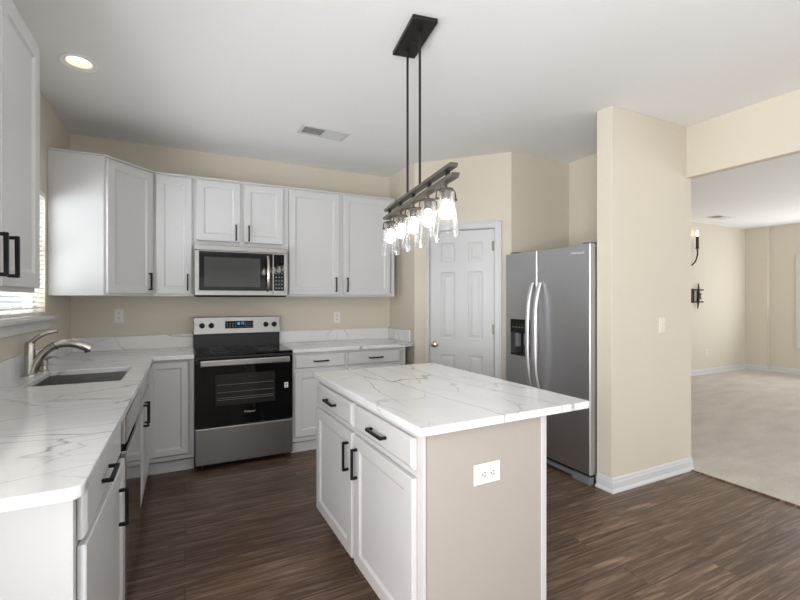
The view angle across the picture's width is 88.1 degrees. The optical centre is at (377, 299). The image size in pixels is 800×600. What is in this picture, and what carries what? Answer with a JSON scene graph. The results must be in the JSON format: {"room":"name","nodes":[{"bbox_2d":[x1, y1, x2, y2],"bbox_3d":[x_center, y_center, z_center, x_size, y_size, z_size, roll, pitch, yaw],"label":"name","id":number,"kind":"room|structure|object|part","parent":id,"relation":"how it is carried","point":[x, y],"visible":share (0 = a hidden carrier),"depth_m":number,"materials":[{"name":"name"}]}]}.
{"room":"kitchen","nodes":[
{"label":"kitchen","id":0,"kind":"room"},
{"bbox_2d":[0,91,69,360],"bbox_3d":[-1.147,-0.004,0.302,0.120,2.700,6.716,0,0,-25],"label":"wall","id":1,"kind":"structure","parent":0,"point":[53,133],"depth_m":2.80,"materials":[{"name":"beige paint"}]},
{"bbox_2d":[0,0,39,292],"bbox_3d":[-1.330,-0.531,1.256,0.349,1.010,0.820,0,0,-25],"label":"upper cabinet","id":2,"kind":"object","parent":1,"relation":"attached to","point":[19,51],"visible":1,"depth_m":1.48,"materials":[{"name":"white paint"}]},
{"bbox_3d":[-1.169,-0.141,1.287,0.032,0.139,0.011,0,0,-25],"label":"handle","id":3,"kind":"part","parent":2,"relation":"part of","materials":[{"name":"black metal"}]},
{"bbox_3d":[-1.209,-0.141,1.373,0.032,0.139,0.011,0,0,-25],"label":"handle","id":4,"kind":"part","parent":2,"relation":"part of","materials":[{"name":"black metal"}]},
{"bbox_3d":[-1.229,-0.525,1.303,0.019,0.998,0.820,0,0,-25],"label":"frame","id":5,"kind":"part","parent":2,"relation":"part of","materials":[{"name":"white paint"}]},
{"bbox_3d":[-1.224,-1.030,1.305,0.031,0.012,0.820,0,0,-25],"label":"trim","id":6,"kind":"part","parent":2,"relation":"part of","materials":[{"name":"white paint"}]},
{"bbox_2d":[0,190,43,318],"bbox_3d":[-1.989,-0.306,2.204,0.046,0.811,1.211,0,0,-25],"label":"window blind","id":7,"kind":"object","parent":1,"relation":"attached to","point":[41,192],"visible":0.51,"depth_m":2.49,"materials":[{"name":"white plastic"}]},
{"bbox_3d":[-1.989,0.090,2.204,0.040,0.018,1.205,0,0,-25],"label":"rail","id":8,"kind":"part","parent":7,"relation":"part of","materials":[{"name":"white plastic"}]},
{"bbox_2d":[0,295,55,337],"bbox_3d":[-2.002,-0.260,2.203,0.155,0.912,1.365,0,0,-25],"label":"window","id":9,"kind":"structure","parent":1,"relation":"in","point":[8,328],"depth_m":2.38,"materials":[{"name":"white paint"}]},
{"bbox_3d":[-2.047,-0.301,2.177,0.050,0.829,1.235,0,0,-25],"label":"frame","id":10,"kind":"part","parent":9,"relation":"part of","materials":[{"name":"white paint"}]},
{"bbox_3d":[-1.978,0.154,2.214,0.103,0.084,1.365,0,0,-25],"label":"sill","id":11,"kind":"part","parent":9,"relation":"part of","materials":[{"name":"white paint"}]},
{"bbox_2d":[0,334,192,385],"bbox_3d":[-1.470,0.374,2.225,0.918,0.116,2.955,0,0,-25],"label":"backsplash","id":12,"kind":"structure","parent":1,"relation":"attached to","point":[12,368],"depth_m":3.47,"materials":[{"name":"white stone"}]},
{"bbox_2d":[47,147,152,295],"bbox_3d":[-2.098,-0.531,3.221,0.618,1.010,0.620,0,0,-25],"label":"upper cabinet","id":13,"kind":"object","parent":1,"relation":"attached to","point":[100,206],"visible":0.94,"depth_m":2.94,"materials":[{"name":"white paint"}]},
{"bbox_3d":[-2.053,-1.030,3.128,0.315,0.012,0.732,0,0,20],"label":"trim","id":14,"kind":"part","parent":13,"relation":"part of","materials":[{"name":"white paint"}]},
{"bbox_3d":[-1.878,-0.526,3.147,0.020,0.964,0.382,0,0,20],"label":"door","id":15,"kind":"part","parent":13,"relation":"part of","materials":[{"name":"white paint"}]},
{"bbox_3d":[-1.801,-0.141,3.282,0.032,0.139,0.011,0,0,20],"label":"handle","id":16,"kind":"part","parent":13,"relation":"part of","materials":[{"name":"black metal"}]},
{"bbox_2d":[70,134,389,349],"bbox_3d":[-1.261,-0.004,4.008,3.042,2.700,0.100,0,0,-25],"label":"wall","id":17,"kind":"structure","parent":0,"point":[90,316],"depth_m":3.84,"materials":[{"name":"beige paint"}]},
{"bbox_2d":[114,309,123,322],"bbox_3d":[-2.198,0.141,3.512,0.072,0.118,0.008,0,0,-25],"label":"power outlet","id":18,"kind":"object","parent":17,"relation":"attached to","point":[118,313],"visible":1,"depth_m":3.51,"materials":[{"name":"white plastic"}]},
{"bbox_2d":[153,171,193,295],"bbox_3d":[-1.734,-0.531,3.528,0.302,1.010,0.368,0,0,-25],"label":"upper cabinet","id":19,"kind":"object","parent":17,"relation":"attached to","point":[173,194],"visible":1,"depth_m":3.40,"materials":[{"name":"white paint"}]},
{"bbox_3d":[-1.681,-1.030,3.413,0.302,0.012,0.031,0,0,-25],"label":"trim","id":20,"kind":"part","parent":19,"relation":"part of","materials":[{"name":"white paint"}]},
{"bbox_2d":[194,176,284,248],"bbox_3d":[-1.251,-0.745,3.753,0.764,0.581,0.368,0,0,-25],"label":"upper cabinet","id":21,"kind":"object","parent":17,"relation":"attached to","point":[226,212],"visible":0.92,"depth_m":3.60,"materials":[{"name":"white paint"}]},
{"bbox_3d":[-1.360,-0.753,3.545,0.352,0.509,0.020,0,0,-25],"label":"door","id":22,"kind":"part","parent":21,"relation":"part of","materials":[{"name":"white paint"}]},
{"bbox_3d":[-1.224,-0.577,3.580,0.011,0.139,0.032,0,0,-25],"label":"handle","id":23,"kind":"part","parent":21,"relation":"part of","materials":[{"name":"black metal"}]},
{"bbox_3d":[-1.197,-1.030,3.638,0.764,0.012,0.031,0,0,-25],"label":"trim","id":24,"kind":"part","parent":21,"relation":"part of","materials":[{"name":"white paint"}]},
{"bbox_2d":[194,244,286,296],"bbox_3d":[-1.229,-0.236,3.706,0.761,0.432,0.472,0,0,-25],"label":"microwave","id":25,"kind":"object","parent":21,"relation":"attached to","point":[219,270],"visible":0.98,"depth_m":3.52,"materials":[{"name":"silver metal"}]},
{"bbox_3d":[-1.193,-0.235,3.518,0.597,0.322,0.002,0,0,-25],"label":"door glass","id":26,"kind":"part","parent":25,"relation":"part of","materials":[{"name":"black glass"}]},
{"bbox_3d":[-1.157,-0.430,3.551,0.761,0.044,0.024,0,0,-25],"label":"panel","id":27,"kind":"part","parent":25,"relation":"part of","materials":[{"name":"silver metal"}]},
{"bbox_3d":[-0.951,-0.222,3.605,0.025,0.314,0.053,0,0,-25],"label":"handle","id":28,"kind":"part","parent":25,"relation":"part of","materials":[{"name":"silver metal"}]},
{"bbox_3d":[-0.868,-0.219,3.683,0.125,0.374,0.030,0,0,-25],"label":"control panel","id":29,"kind":"part","parent":25,"relation":"part of","materials":[{"name":"silver metal"}]},
{"bbox_3d":[-1.126,-0.577,3.625,0.011,0.139,0.032,0,0,-25],"label":"handle","id":30,"kind":"part","parent":21,"relation":"part of","materials":[{"name":"black metal"}]},
{"bbox_3d":[-1.018,-0.753,3.704,0.342,0.509,0.020,0,0,-25],"label":"door","id":31,"kind":"part","parent":21,"relation":"part of","materials":[{"name":"white paint"}]},
{"bbox_2d":[334,312,339,322],"bbox_3d":[-0.421,0.191,4.340,0.072,0.118,0.008,0,0,-25],"label":"power outlet","id":32,"kind":"object","parent":17,"relation":"attached to","point":[336,314],"visible":1,"depth_m":4.34,"materials":[{"name":"white plastic"}]},
{"bbox_2d":[285,186,394,296],"bbox_3d":[-0.391,-0.531,4.153,1.134,1.010,0.368,0,0,-25],"label":"upper cabinet","id":33,"kind":"object","parent":17,"relation":"attached to","point":[334,240],"visible":0.96,"depth_m":3.99,"materials":[{"name":"white paint"}]},
{"bbox_3d":[-0.589,-0.526,3.904,0.488,0.964,0.020,0,0,-25],"label":"door","id":34,"kind":"part","parent":33,"relation":"part of","materials":[{"name":"white paint"}]},
{"bbox_3d":[-0.337,-1.030,4.039,1.134,0.012,0.031,0,0,-25],"label":"trim","id":35,"kind":"part","parent":33,"relation":"part of","materials":[{"name":"white paint"}]},
{"bbox_3d":[-0.102,-0.526,4.131,0.507,0.964,0.020,0,0,-25],"label":"door","id":36,"kind":"part","parent":33,"relation":"part of","materials":[{"name":"white paint"}]},
{"bbox_2d":[280,328,409,342],"bbox_3d":[-0.321,0.374,4.129,1.232,0.116,0.477,0,0,-25],"label":"backsplash","id":37,"kind":"structure","parent":17,"relation":"attached to","point":[362,333],"depth_m":4.31,"materials":[{"name":"white stone"}]},
{"bbox_2d":[390,164,413,364],"bbox_3d":[0.279,-0.004,4.422,0.100,2.700,0.650,0,0,-25],"label":"wall","id":38,"kind":"structure","parent":0,"point":[402,303],"depth_m":4.29,"materials":[{"name":"beige paint"}]},
{"bbox_2d":[12,0,799,228],"bbox_3d":[3.810,-1.404,2.712,11.202,0.100,7.100,0,0,-25],"label":"ceiling","id":39,"kind":"structure","parent":0,"point":[237,78],"depth_m":2.46,"materials":[{"name":"white paint"}]},
{"bbox_2d":[58,52,98,72],"bbox_3d":[-1.702,-1.386,2.358,0.190,0.086,0.190,0,0,-25],"label":"recessed light","id":40,"kind":"object","parent":39,"relation":"in","point":[78,62],"visible":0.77,"depth_m":2.39,"materials":[{"name":"white paint"}]},
{"bbox_2d":[297,124,348,140],"bbox_3d":[-0.437,-1.350,3.354,0.393,0.008,0.170,0,0,-28],"label":"ceiling vent","id":41,"kind":"object","parent":39,"relation":"in","point":[305,129],"visible":1,"depth_m":3.35,"materials":[{"name":"white metal"}]},
{"bbox_2d":[381,14,459,255],"bbox_3d":[0.185,-0.811,2.131,0.128,1.084,0.967,0,0,-16],"label":"pendant light","id":42,"kind":"object","parent":39,"relation":"hanging from","point":[419,28],"visible":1,"depth_m":2.04,"materials":[{"name":"brown metal"}]},
{"bbox_3d":[0.081,-0.381,2.496,0.056,0.081,0.055,0,0,-16],"label":"light bulb","id":43,"kind":"part","parent":42,"relation":"part of","materials":[{"name":"white glass"}]},
{"bbox_3d":[0.081,-0.362,2.496,0.115,0.185,0.115,0,0,-16],"label":"lamp shade","id":44,"kind":"part","parent":42,"relation":"part of","materials":[{"name":"clear glass"}]},
{"bbox_3d":[0.134,-0.381,2.311,0.056,0.081,0.055,0,0,-16],"label":"light bulb","id":45,"kind":"part","parent":42,"relation":"part of","materials":[{"name":"white glass"}]},
{"bbox_3d":[0.134,-0.362,2.311,0.115,0.185,0.115,0,0,-16],"label":"lamp shade","id":46,"kind":"part","parent":42,"relation":"part of","materials":[{"name":"clear glass"}]},
{"bbox_3d":[0.163,-0.946,2.210,0.022,0.772,0.021,0,0,-16],"label":"rod","id":47,"kind":"part","parent":42,"relation":"part of","materials":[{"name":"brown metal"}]},
{"bbox_3d":[0.187,-0.381,2.126,0.056,0.081,0.055,0,0,-16],"label":"light bulb","id":48,"kind":"part","parent":42,"relation":"part of","materials":[{"name":"white glass"}]},
{"bbox_3d":[0.187,-0.362,2.126,0.115,0.185,0.115,0,0,-16],"label":"lamp shade","id":49,"kind":"part","parent":42,"relation":"part of","materials":[{"name":"clear glass"}]},
{"bbox_3d":[0.211,-0.946,2.041,0.022,0.772,0.022,0,0,-16],"label":"rod","id":50,"kind":"part","parent":42,"relation":"part of","materials":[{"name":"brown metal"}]},
{"bbox_3d":[0.240,-0.381,1.941,0.056,0.081,0.055,0,0,-16],"label":"light bulb","id":51,"kind":"part","parent":42,"relation":"part of","materials":[{"name":"white glass"}]},
{"bbox_3d":[0.240,-0.362,1.941,0.115,0.185,0.115,0,0,-16],"label":"lamp shade","id":52,"kind":"part","parent":42,"relation":"part of","materials":[{"name":"clear glass"}]},
{"bbox_3d":[0.293,-0.381,1.756,0.056,0.081,0.055,0,0,-16],"label":"light bulb","id":53,"kind":"part","parent":42,"relation":"part of","materials":[{"name":"white glass"}]},
{"bbox_3d":[0.293,-0.362,1.756,0.115,0.185,0.115,0,0,-16],"label":"lamp shade","id":54,"kind":"part","parent":42,"relation":"part of","materials":[{"name":"clear glass"}]},
{"bbox_2d":[707,215,732,218],"bbox_3d":[5.647,-1.350,6.800,0.403,0.008,0.180,0,0,-25],"label":"ceiling vent","id":55,"kind":"object","parent":39,"relation":"in","point":[717,216],"visible":1,"depth_m":6.80,"materials":[{"name":"white metal"}]},
{"bbox_2d":[414,152,510,379],"bbox_3d":[0.820,-0.004,3.996,0.918,2.700,0.100,0,0,20],"label":"wall","id":56,"kind":"structure","parent":0,"point":[482,187],"depth_m":3.92,"materials":[{"name":"beige paint"}]},
{"bbox_2d":[425,220,501,378],"bbox_3d":[0.822,0.308,3.962,0.723,2.077,0.163,0,0,20],"label":"door","id":57,"kind":"structure","parent":56,"relation":"in","point":[463,273],"depth_m":3.95,"materials":[{"name":"white paint"}]},
{"bbox_3d":[0.559,0.438,4.011,0.064,0.064,0.075,0,0,20],"label":"knob","id":58,"kind":"part","parent":57,"relation":"part of","materials":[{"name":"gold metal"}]},
{"bbox_2d":[126,369,799,599],"bbox_3d":[3.822,1.371,2.745,11.152,0.070,6.950,0,0,-25],"label":"floor","id":59,"kind":"structure","parent":0,"point":[250,529],"depth_m":2.43,"materials":[{"name":"brown wood"}]},
{"bbox_2d":[0,424,128,599],"bbox_3d":[-1.152,0.904,1.242,0.660,0.884,0.692,0,0,-25],"label":"base cabinet","id":60,"kind":"object","parent":59,"relation":"on","point":[73,549],"visible":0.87,"depth_m":1.05,"materials":[{"name":"white paint"}]},
{"bbox_3d":[-1.039,0.904,0.922,0.595,0.884,0.018,0,0,-25],"label":"panel","id":61,"kind":"part","parent":60,"relation":"part of","materials":[{"name":"white paint"}]},
{"bbox_3d":[-0.924,0.849,1.358,0.019,0.774,0.674,0,0,-25],"label":"frame","id":62,"kind":"part","parent":60,"relation":"part of","materials":[{"name":"white paint"}]},
{"bbox_3d":[-0.903,0.554,1.364,0.020,0.140,0.643,0,0,-25],"label":"drawer","id":63,"kind":"part","parent":60,"relation":"part of","materials":[{"name":"white paint"}]},
{"bbox_3d":[-0.897,0.928,1.366,0.020,0.576,0.643,0,0,-24],"label":"door","id":64,"kind":"part","parent":60,"relation":"part of","materials":[{"name":"white paint"}]},
{"bbox_3d":[-0.862,0.561,1.337,0.032,0.013,0.139,0,0,-25],"label":"handle","id":65,"kind":"part","parent":60,"relation":"part of","materials":[{"name":"black metal"}]},
{"bbox_3d":[-0.944,0.774,1.538,0.032,0.139,0.011,0,0,-24],"label":"handle","id":66,"kind":"part","parent":60,"relation":"part of","materials":[{"name":"black metal"}]},
{"bbox_2d":[116,388,140,599],"bbox_3d":[-1.437,0.906,1.823,0.633,0.880,0.598,0,0,-25],"label":"dishwasher","id":67,"kind":"object","parent":59,"relation":"on","point":[131,423],"visible":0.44,"depth_m":1.88,"materials":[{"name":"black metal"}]},
{"bbox_3d":[-1.176,0.533,1.944,0.057,0.117,0.592,0,0,-25],"label":"control panel","id":68,"kind":"part","parent":67,"relation":"part of","materials":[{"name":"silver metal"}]},
{"bbox_2d":[138,370,149,504],"bbox_3d":[-1.727,0.904,2.462,0.650,0.884,0.800,0,0,-25],"label":"base cabinet","id":69,"kind":"object","parent":59,"relation":"on","point":[144,411],"visible":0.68,"depth_m":2.62,"materials":[{"name":"white paint"}]},
{"bbox_2d":[0,334,193,512],"bbox_3d":[-1.468,0.389,2.220,0.918,0.146,2.965,0,0,-25],"label":"countertop","id":70,"kind":"structure","parent":69,"relation":"on","point":[54,439],"depth_m":1.57,"materials":[{"name":"white stone"}]},
{"bbox_2d":[39,355,60,371],"bbox_3d":[-1.973,0.386,2.490,0.113,0.092,0.052,0,0,-25],"label":"soap dispenser","id":71,"kind":"object","parent":70,"relation":"on","point":[44,367],"visible":0.91,"depth_m":2.47,"materials":[{"name":"silver metal"}]},
{"bbox_2d":[22,330,92,376],"bbox_3d":[-1.836,0.304,2.381,0.332,0.255,0.066,0,0,-25],"label":"faucet","id":72,"kind":"object","parent":70,"relation":"on","point":[33,362],"visible":1,"depth_m":2.33,"materials":[{"name":"silver metal"}]},
{"bbox_3d":[-1.901,0.216,2.350,0.135,0.079,0.038,0,0,-25],"label":"lever","id":73,"kind":"part","parent":72,"relation":"part of","materials":[{"name":"silver metal"}]},
{"bbox_3d":[-1.828,0.331,2.384,0.315,0.200,0.050,0,0,-25],"label":"spout","id":74,"kind":"part","parent":72,"relation":"part of","materials":[{"name":"silver metal"}]},
{"bbox_2d":[32,371,127,386],"bbox_3d":[-1.663,0.569,2.337,0.458,0.211,0.538,0,0,-25],"label":"sink","id":75,"kind":"object","parent":70,"relation":"in","point":[110,376],"visible":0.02,"depth_m":2.55,"materials":[{"name":"metal"}]},
{"bbox_3d":[-1.388,0.920,2.406,0.020,0.592,0.376,0,0,-25],"label":"door","id":76,"kind":"part","parent":69,"relation":"part of","materials":[{"name":"white paint"}]},
{"bbox_3d":[-1.552,0.920,2.758,0.020,0.592,0.376,0,0,-25],"label":"door","id":77,"kind":"part","parent":69,"relation":"part of","materials":[{"name":"white paint"}]},
{"bbox_3d":[-1.429,0.721,2.557,0.032,0.139,0.011,0,0,-25],"label":"handle","id":78,"kind":"part","parent":69,"relation":"part of","materials":[{"name":"black metal"}]},
{"bbox_3d":[-1.463,0.721,2.629,0.032,0.139,0.011,0,0,-25],"label":"handle","id":79,"kind":"part","parent":69,"relation":"part of","materials":[{"name":"black metal"}]},
{"bbox_2d":[147,359,193,474],"bbox_3d":[-1.668,0.904,3.347,0.330,0.884,0.751,0,0,-25],"label":"base cabinet","id":80,"kind":"object","parent":59,"relation":"on","point":[171,382],"visible":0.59,"depth_m":3.17,"materials":[{"name":"white paint"}]},
{"bbox_3d":[-1.604,1.304,3.221,0.321,0.085,0.015,0,0,-25],"label":"moulding","id":81,"kind":"part","parent":80,"relation":"part of","materials":[{"name":"white paint"}]},
{"bbox_2d":[194,316,292,468],"bbox_3d":[-1.172,0.754,3.584,0.760,1.184,0.634,0,0,-25],"label":"range","id":82,"kind":"object","parent":59,"relation":"on","point":[243,373],"visible":1,"depth_m":3.38,"materials":[{"name":"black metal"}]},
{"bbox_3d":[-1.292,0.239,3.842,0.760,0.154,0.064,0,0,-25],"label":"control panel","id":83,"kind":"part","parent":82,"relation":"part of","materials":[{"name":"silver metal"}]},
{"bbox_2d":[194,344,292,357],"bbox_3d":[-1.176,0.442,3.592,0.760,0.021,0.535,0,0,-25],"label":"cooktop","id":84,"kind":"object","parent":82,"relation":"in","point":[201,350],"depth_m":3.48,"materials":[{"name":"black glass"}]},
{"bbox_3d":[-1.072,0.739,3.369,0.760,0.530,0.044,0,0,-25],"label":"oven door","id":85,"kind":"part","parent":82,"relation":"part of","materials":[{"name":"black glass"}]},
{"bbox_3d":[-1.073,0.463,3.371,0.760,0.020,0.040,0,0,-25],"label":"trim","id":86,"kind":"part","parent":82,"relation":"part of","materials":[{"name":"black plastic"}]},
{"bbox_3d":[-1.072,1.157,3.369,0.760,0.287,0.044,0,0,-25],"label":"drawer","id":87,"kind":"part","parent":82,"relation":"part of","materials":[{"name":"silver metal"}]},
{"bbox_3d":[-1.043,0.499,3.308,0.690,0.050,0.024,0,0,-25],"label":"handle","id":88,"kind":"part","parent":82,"relation":"part of","materials":[{"name":"silver metal"}]},
{"bbox_2d":[291,347,404,452],"bbox_3d":[-0.341,0.904,4.035,1.120,0.884,0.623,0,0,-25],"label":"base cabinet","id":89,"kind":"object","parent":59,"relation":"on","point":[305,402],"visible":0.37,"depth_m":3.64,"materials":[{"name":"white paint"}]},
{"bbox_3d":[-0.255,1.304,3.850,1.120,0.085,0.015,0,0,-25],"label":"moulding","id":90,"kind":"part","parent":89,"relation":"part of","materials":[{"name":"white paint"}]},
{"bbox_3d":[-0.501,0.544,3.664,0.465,0.120,0.020,0,0,-25],"label":"drawer","id":91,"kind":"part","parent":89,"relation":"part of","materials":[{"name":"white paint"}]},
{"bbox_3d":[-0.501,0.914,3.664,0.465,0.565,0.020,0,0,-25],"label":"door","id":92,"kind":"part","parent":89,"relation":"part of","materials":[{"name":"white paint"}]},
{"bbox_2d":[280,328,412,352],"bbox_3d":[-0.291,0.389,4.066,1.232,0.146,0.617,0,0,-25],"label":"countertop","id":93,"kind":"structure","parent":89,"relation":"on","point":[301,341],"depth_m":4.18,"materials":[{"name":"white stone"}]},
{"bbox_3d":[-0.021,0.544,3.887,0.535,0.120,0.020,0,0,-25],"label":"drawer","id":94,"kind":"part","parent":89,"relation":"part of","materials":[{"name":"white paint"}]},
{"bbox_3d":[-0.021,0.914,3.887,0.535,0.565,0.020,0,0,-25],"label":"door","id":95,"kind":"part","parent":89,"relation":"part of","materials":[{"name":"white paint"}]},
{"bbox_2d":[316,381,545,599],"bbox_3d":[0.151,0.904,2.045,0.650,0.884,1.125,0,0,-26],"label":"kitchen island","id":96,"kind":"object","parent":59,"relation":"on","point":[407,507],"visible":0.88,"depth_m":1.60,"materials":[{"name":"white paint"}]},
{"bbox_3d":[-0.253,0.543,2.164,0.032,0.013,0.139,0,0,-26],"label":"handle","id":97,"kind":"part","parent":96,"relation":"part of","materials":[{"name":"black metal"}]},
{"bbox_3d":[-0.229,0.922,2.176,0.020,0.585,0.530,0,0,-26],"label":"door","id":98,"kind":"part","parent":96,"relation":"part of","materials":[{"name":"white paint"}]},
{"bbox_3d":[-0.229,0.544,2.176,0.020,0.111,0.530,0,0,-26],"label":"drawer","id":99,"kind":"part","parent":96,"relation":"part of","materials":[{"name":"white paint"}]},
{"bbox_3d":[-0.152,0.746,1.961,0.032,0.139,0.011,0,0,-26],"label":"handle","id":100,"kind":"part","parent":96,"relation":"part of","materials":[{"name":"black metal"}]},
{"bbox_3d":[-0.105,0.746,1.866,0.032,0.139,0.011,0,0,-26],"label":"handle","id":101,"kind":"part","parent":96,"relation":"part of","materials":[{"name":"black metal"}]},
{"bbox_3d":[-0.085,0.849,1.933,0.019,0.774,1.118,0,0,-26],"label":"frame","id":102,"kind":"part","parent":96,"relation":"part of","materials":[{"name":"white paint"}]},
{"bbox_3d":[-0.007,0.543,1.667,0.032,0.013,0.139,0,0,-26],"label":"handle","id":103,"kind":"part","parent":96,"relation":"part of","materials":[{"name":"black metal"}]},
{"bbox_3d":[0.016,0.922,1.679,0.020,0.585,0.518,0,0,-26],"label":"door","id":104,"kind":"part","parent":96,"relation":"part of","materials":[{"name":"white paint"}]},
{"bbox_3d":[0.016,0.544,1.679,0.020,0.111,0.518,0,0,-26],"label":"drawer","id":105,"kind":"part","parent":96,"relation":"part of","materials":[{"name":"white paint"}]},
{"bbox_3d":[0.162,0.904,1.427,0.012,0.884,0.007,0,0,-26],"label":"corner trim","id":106,"kind":"part","parent":96,"relation":"part of","materials":[{"name":"white paint"}]},
{"bbox_2d":[313,363,588,436],"bbox_3d":[0.263,0.447,2.096,0.852,0.030,1.190,0,0,-26],"label":"island countertop","id":107,"kind":"structure","parent":96,"relation":"on","point":[424,399],"depth_m":1.81,"materials":[{"name":"white stone"}]},
{"bbox_3d":[0.422,0.904,1.563,0.561,0.883,0.005,0,0,-26],"label":"panel","id":108,"kind":"part","parent":96,"relation":"part of","materials":[{"name":"beige paint"}]},
{"bbox_2d":[474,460,499,486],"bbox_3d":[0.416,0.654,1.551,0.126,0.077,0.008,0,0,-26],"label":"power outlet","id":109,"kind":"object","parent":96,"relation":"attached to","point":[488,472],"visible":1,"depth_m":1.55,"materials":[{"name":"white plastic"}]},
{"bbox_2d":[481,470,486,478],"bbox_3d":[0.399,0.654,1.540,0.031,0.031,0.003,0,0,-26],"label":"receptacle","id":110,"kind":"object","parent":109,"relation":"attached to","point":[483,472],"depth_m":1.54,"materials":[{"name":"white plastic"}]},
{"bbox_2d":[489,468,495,476],"bbox_3d":[0.435,0.654,1.558,0.031,0.031,0.003,0,0,-26],"label":"receptacle","id":111,"kind":"object","parent":109,"relation":"attached to","point":[492,471],"depth_m":1.56,"materials":[{"name":"white plastic"}]},
{"bbox_3d":[0.678,0.904,1.682,0.026,0.884,0.007,0,0,-26],"label":"corner trim","id":112,"kind":"part","parent":96,"relation":"part of","materials":[{"name":"white paint"}]},
{"bbox_2d":[506,242,596,485],"bbox_3d":[1.674,0.463,3.508,0.883,1.766,0.860,0,0,-25],"label":"refrigerator","id":113,"kind":"object","parent":59,"relation":"on","point":[551,294],"visible":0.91,"depth_m":3.20,"materials":[{"name":"grey metal"}]},
{"bbox_3d":[1.271,0.435,3.594,0.058,1.673,0.363,0,0,-25],"label":"freezer door","id":114,"kind":"part","parent":113,"relation":"part of","materials":[{"name":"grey metal"}]},
{"bbox_3d":[1.268,0.326,3.432,0.083,0.930,0.038,0,0,-25],"label":"handle","id":115,"kind":"part","parent":113,"relation":"part of","materials":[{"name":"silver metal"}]},
{"bbox_3d":[1.302,0.326,3.360,0.083,0.930,0.038,0,0,-25],"label":"handle","id":116,"kind":"part","parent":113,"relation":"part of","materials":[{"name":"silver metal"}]},
{"bbox_3d":[1.454,0.435,3.200,0.058,1.673,0.489,0,0,-25],"label":"fridge door","id":117,"kind":"part","parent":113,"relation":"part of","materials":[{"name":"grey metal"}]},
{"bbox_2d":[691,470,799,507],"bbox_3d":[3.416,1.344,1.216,0.022,0.013,4.520,0,0,-25],"label":"trim","id":118,"kind":"structure","parent":59,"relation":"on","point":[781,500],"depth_m":2.90,"materials":[{"name":"brown wood"}]},
{"bbox_2d":[511,152,568,252],"bbox_3d":[1.555,-0.004,3.999,0.755,2.700,0.103,0,0,-25],"label":"wall","id":119,"kind":"structure","parent":0,"point":[539,186],"depth_m":3.93,"materials":[{"name":"beige paint"}]},
{"bbox_2d":[569,153,596,245],"bbox_3d":[1.875,-0.004,4.367,0.154,2.700,2.264,0,0,-25],"label":"wall","id":120,"kind":"structure","parent":0,"point":[582,172],"depth_m":3.96,"materials":[{"name":"beige paint"}]},
{"bbox_2d":[597,106,690,477],"bbox_3d":[2.044,-0.004,3.134,0.948,2.700,0.116,0,0,-25],"label":"wall partition","id":121,"kind":"structure","parent":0,"point":[644,189],"depth_m":3.02,"materials":[{"name":"beige paint"}]},
{"bbox_2d":[595,457,694,493],"bbox_3d":[2.039,1.298,3.113,0.975,0.096,0.137,0,0,-25],"label":"baseboard","id":122,"kind":"structure","parent":121,"relation":"attached to","point":[622,483],"depth_m":3.01,"materials":[{"name":"white paint"}]},
{"bbox_2d":[659,317,664,332],"bbox_3d":[2.158,0.196,3.113,0.072,0.118,0.018,0,0,-25],"label":"light switch","id":123,"kind":"object","parent":121,"relation":"attached to","point":[661,319],"visible":1,"depth_m":3.11,"materials":[{"name":"beige plastic"}]},
{"bbox_2d":[691,222,744,369],"bbox_3d":[4.371,-0.004,6.746,6.380,2.700,0.100,0,0,-25],"label":"wall","id":124,"kind":"structure","parent":0,"point":[718,324],"depth_m":7.56,"materials":[{"name":"beige paint"}]},
{"bbox_2d":[691,230,698,265],"bbox_3d":[5.525,-0.889,7.166,0.117,0.616,0.059,0,0,30],"label":"candle sconce","id":125,"kind":"object","parent":124,"relation":"attached to","point":[697,232],"visible":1,"depth_m":7.14,"materials":[{"name":"grey metal"}]},
{"bbox_2d":[691,284,703,308],"bbox_3d":[5.640,-0.054,7.246,0.336,0.441,0.062,0,0,-25],"label":"wall ornament","id":126,"kind":"object","parent":124,"relation":"attached to","point":[698,290],"visible":1,"depth_m":7.23,"materials":[{"name":"grey metal"}]},
{"bbox_2d":[691,364,799,375],"bbox_3d":[4.550,1.290,6.266,6.260,0.096,0.920,0,0,-25],"label":"baseboard","id":127,"kind":"structure","parent":124,"relation":"attached to","point":[739,366],"depth_m":7.59,"materials":[{"name":"white paint"}]},
{"bbox_2d":[686,89,799,178],"bbox_3d":[3.420,-1.155,1.217,0.072,0.398,4.520,0,0,-25],"label":"wall header","id":128,"kind":"structure","parent":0,"point":[769,129],"depth_m":2.91,"materials":[{"name":"beige paint"}]},
{"bbox_2d":[745,223,799,368],"bbox_3d":[8.678,-0.004,4.934,0.300,2.700,6.820,0,0,-25],"label":"wall","id":129,"kind":"structure","parent":0,"point":[770,252],"depth_m":7.67,"materials":[{"name":"beige paint"}]},
{"bbox_2d":[796,253,799,348],"bbox_3d":[7.888,0.030,6.464,0.040,1.693,1.980,0,0,-25],"label":"trim","id":130,"kind":"structure","parent":129,"relation":"attached to","point":[797,254],"depth_m":7.33,"materials":[{"name":"white paint"}]}
]}

